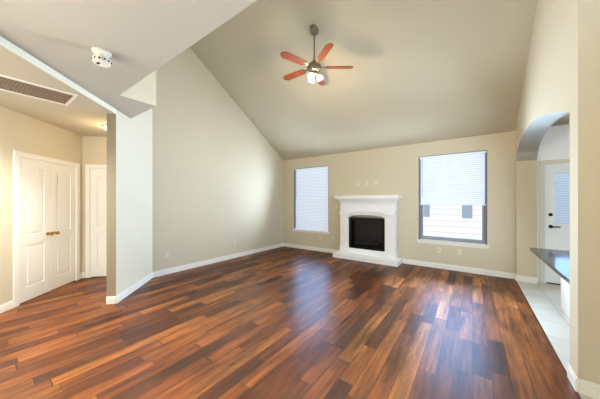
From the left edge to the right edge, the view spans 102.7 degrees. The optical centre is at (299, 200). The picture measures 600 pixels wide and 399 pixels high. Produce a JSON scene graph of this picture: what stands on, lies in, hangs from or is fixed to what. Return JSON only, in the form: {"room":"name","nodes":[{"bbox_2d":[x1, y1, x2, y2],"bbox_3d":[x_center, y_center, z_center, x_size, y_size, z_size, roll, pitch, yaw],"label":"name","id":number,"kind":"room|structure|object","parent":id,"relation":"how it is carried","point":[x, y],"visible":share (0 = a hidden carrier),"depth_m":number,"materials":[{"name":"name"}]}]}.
{"room":"living room","nodes":[
{"label":"living room","id":0,"kind":"room"},
{"bbox_2d":[0,106,81,304],"bbox_3d":[-3.725,0.075,1.812,0.120,2.750,5.487,0,0,-9],"label":"wall","id":1,"kind":"structure","parent":0,"point":[20,132],"depth_m":3.26,"materials":[{"name":"paint"}]},
{"bbox_2d":[13,150,79,307],"bbox_3d":[-4.049,0.380,3.846,0.134,2.140,1.196,0,0,-9],"label":"trim","id":2,"kind":"structure","parent":1,"relation":"attached to","point":[16,154],"depth_m":3.33,"materials":[{"name":"white wood"}]},
{"bbox_2d":[20,157,74,302],"bbox_3d":[-3.982,0.412,3.857,0.115,2.052,1.044,0,0,-9],"label":"closet door","id":3,"kind":"structure","parent":1,"relation":"in","point":[47,190],"depth_m":3.78,"materials":[{"name":"white wood"}]},
{"bbox_2d":[0,36,115,136],"bbox_3d":[-3.151,-1.265,2.264,7.240,0.070,5.200,0,0,36],"label":"ceiling","id":4,"kind":"structure","parent":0,"point":[86,115],"depth_m":3.00,"materials":[{"name":"beige paint"}]},
{"bbox_2d":[0,74,77,105],"bbox_3d":[-2.996,-1.224,2.633,0.500,0.012,0.740,0,0,36],"label":"ceiling vent","id":5,"kind":"object","parent":4,"relation":"in","point":[7,84],"visible":1,"depth_m":2.69,"materials":[{"name":"beige metal"}]},
{"bbox_2d":[82,136,106,271],"bbox_3d":[-3.536,0.075,4.684,1.181,2.750,0.120,0,0,-9],"label":"wall","id":6,"kind":"structure","parent":0,"point":[94,148],"depth_m":4.54,"materials":[{"name":"paint"}]},
{"bbox_2d":[85,164,106,277],"bbox_3d":[-3.585,0.380,4.667,0.960,2.140,0.134,0,0,-9],"label":"door frame","id":7,"kind":"structure","parent":6,"relation":"attached to","point":[88,167],"depth_m":4.53,"materials":[{"name":"white wood"}]},
{"bbox_2d":[91,169,106,276],"bbox_3d":[-3.574,0.412,4.599,0.808,2.052,0.115,0,0,-9],"label":"hall door","id":8,"kind":"structure","parent":6,"relation":"in","point":[98,176],"depth_m":4.59,"materials":[{"name":"white wood"}]},
{"bbox_2d":[0,0,256,117],"bbox_3d":[-0.226,-1.300,-0.503,8.980,0.001,4.120,0,0,36],"label":"ceiling","id":9,"kind":"structure","parent":0,"point":[141,36],"depth_m":1.86,"materials":[{"name":"white paint"}]},
{"bbox_2d":[91,47,111,67],"bbox_3d":[-1.725,-1.243,2.089,0.141,0.114,0.141,0,0,36],"label":"smoke detector","id":10,"kind":"object","parent":9,"relation":"attached to","point":[101,59],"visible":1,"depth_m":2.06,"materials":[{"name":"white plastic"}]},
{"bbox_2d":[107,108,151,295],"bbox_3d":[-2.759,-1.345,3.962,0.120,5.591,1.160,0,0,-9],"label":"wall","id":11,"kind":"structure","parent":0,"point":[118,124],"depth_m":3.72,"materials":[{"name":"paint"}]},
{"bbox_2d":[0,272,152,313],"bbox_3d":[-3.017,1.397,1.928,1.315,0.105,5.487,0,0,-9],"label":"baseboard","id":12,"kind":"structure","parent":11,"relation":"attached to","point":[109,299],"depth_m":3.53,"materials":[{"name":"white wood"}]},
{"bbox_2d":[120,70,155,105],"bbox_3d":[-2.164,-2.853,3.106,0.100,3.106,0.520,0,0,36],"label":"soffit","id":13,"kind":"structure","parent":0,"point":[144,91],"depth_m":3.18,"materials":[{"name":"beige paint"}]},
{"bbox_2d":[152,47,283,271],"bbox_3d":[-1.660,-1.175,6.223,0.120,5.251,4.050,0,0,36],"label":"wall","id":14,"kind":"structure","parent":0,"point":[216,181],"depth_m":5.41,"materials":[{"name":"paint"}]},
{"bbox_2d":[153,243,283,277],"bbox_3d":[-1.653,1.397,6.119,0.014,0.105,3.890,0,0,36],"label":"baseboard","id":15,"kind":"structure","parent":14,"relation":"attached to","point":[223,258],"depth_m":5.54,"materials":[{"name":"white wood"}]},
{"bbox_2d":[0,246,580,398],"bbox_3d":[-2.117,1.480,3.522,8.850,0.060,9.050,0,0,36],"label":"floor","id":16,"kind":"structure","parent":0,"point":[283,322],"depth_m":2.57,"materials":[{"name":"brown wood"}]},
{"bbox_2d":[333,195,401,266],"bbox_3d":[1.615,0.657,5.906,1.600,1.585,0.418,0,0,36],"label":"fireplace","id":17,"kind":"object","parent":16,"relation":"on","point":[364,239],"visible":1,"depth_m":5.89,"materials":[{"name":"stone"}]},
{"bbox_2d":[190,0,537,159],"bbox_3d":[0.410,-2.765,4.169,6.040,3.182,5.050,0,0,36],"label":"ceiling","id":18,"kind":"structure","parent":0,"point":[423,71],"depth_m":4.32,"materials":[{"name":"beige paint"}]},
{"bbox_2d":[280,24,352,85],"bbox_3d":[0.194,-2.481,4.084,1.208,0.904,1.271,0,0,36],"label":"ceiling fan","id":19,"kind":"object","parent":18,"relation":"hanging from","point":[314,67],"depth_m":3.99,"materials":[{"name":"brown wood"}]},
{"bbox_2d":[284,124,569,281],"bbox_3d":[3.389,-0.100,4.990,9.920,3.100,0.160,0,0,36],"label":"wall","id":20,"kind":"structure","parent":0,"point":[395,169],"depth_m":5.42,"materials":[{"name":"paint"}]},
{"bbox_2d":[293,165,329,233],"bbox_3d":[0.340,-0.033,7.148,1.290,1.935,0.163,0,0,36],"label":"window","id":21,"kind":"structure","parent":20,"relation":"in","point":[311,184],"depth_m":7.12,"materials":[{"name":"grey plastic"}]},
{"bbox_2d":[284,243,515,278],"bbox_3d":[3.338,1.397,4.920,9.520,0.105,0.014,0,0,36],"label":"baseboard","id":22,"kind":"structure","parent":20,"relation":"attached to","point":[405,261],"depth_m":5.12,"materials":[{"name":"white wood"}]},
{"bbox_2d":[417,150,489,248],"bbox_3d":[3.199,-0.033,5.094,1.290,1.935,0.163,0,0,36],"label":"window","id":23,"kind":"structure","parent":20,"relation":"in","point":[455,178],"depth_m":5.06,"materials":[{"name":"grey plastic"}]},
{"bbox_2d":[538,159,569,282],"bbox_3d":[4.686,0.367,3.950,1.090,2.165,0.016,0,0,36],"label":"door frame","id":24,"kind":"structure","parent":20,"relation":"attached to","point":[541,164],"depth_m":4.23,"materials":[{"name":"white wood"}]},
{"bbox_2d":[545,163,569,284],"bbox_3d":[4.731,0.406,4.013,0.934,2.087,0.162,0,0,36],"label":"kitchen door","id":25,"kind":"structure","parent":20,"relation":"in","point":[557,193],"depth_m":4.18,"materials":[{"name":"white wood"}]},
{"bbox_2d":[517,281,594,398],"bbox_3d":[3.202,1.480,-0.300,4.250,0.060,9.050,0,0,36],"label":"floor","id":26,"kind":"structure","parent":0,"point":[544,299],"depth_m":3.07,"materials":[{"name":"white tile"}]},
{"bbox_2d":[530,248,569,318],"bbox_3d":[3.162,1.075,2.635,0.660,0.750,1.930,0,0,36],"label":"countertop","id":27,"kind":"structure","parent":26,"relation":"on","point":[558,261],"depth_m":3.02,"materials":[{"name":"black stone"}]},
{"bbox_2d":[516,0,599,383],"bbox_3d":[3.164,-0.971,3.058,0.270,4.841,3.240,0,0,36],"label":"wall","id":28,"kind":"structure","parent":0,"point":[562,74],"depth_m":1.90,"materials":[{"name":"paint"}]},
{"bbox_2d":[515,274,599,398],"bbox_3d":[3.154,1.397,3.057,0.284,0.105,3.254,0,0,36],"label":"baseboard","id":29,"kind":"structure","parent":28,"relation":"attached to","point":[584,387],"depth_m":1.81,"materials":[{"name":"white wood"}]},
{"bbox_2d":[551,113,569,125],"bbox_3d":[4.357,-1.300,1.333,3.680,0.001,5.050,0,0,36],"label":"ceiling","id":30,"kind":"structure","parent":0,"point":[565,119],"depth_m":3.88,"materials":[{"name":"beige paint"}]},
{"label":"outside","id":31,"kind":"structure","parent":0,"visible":0},
{"bbox_3d":[4.747,1.500,6.606,18.000,0.060,4.030,0,0,36],"label":"ground","id":32,"kind":"structure","parent":31,"visible":0},
{"bbox_2d":[423,160,563,239],"bbox_3d":[6.787,-0.850,9.444,18.000,4.600,3.040,0,0,36],"label":"neighboring house","id":33,"kind":"structure","parent":32,"relation":"on","point":[453,221],"depth_m":8.56,"materials":[{"name":"white"}]}
]}

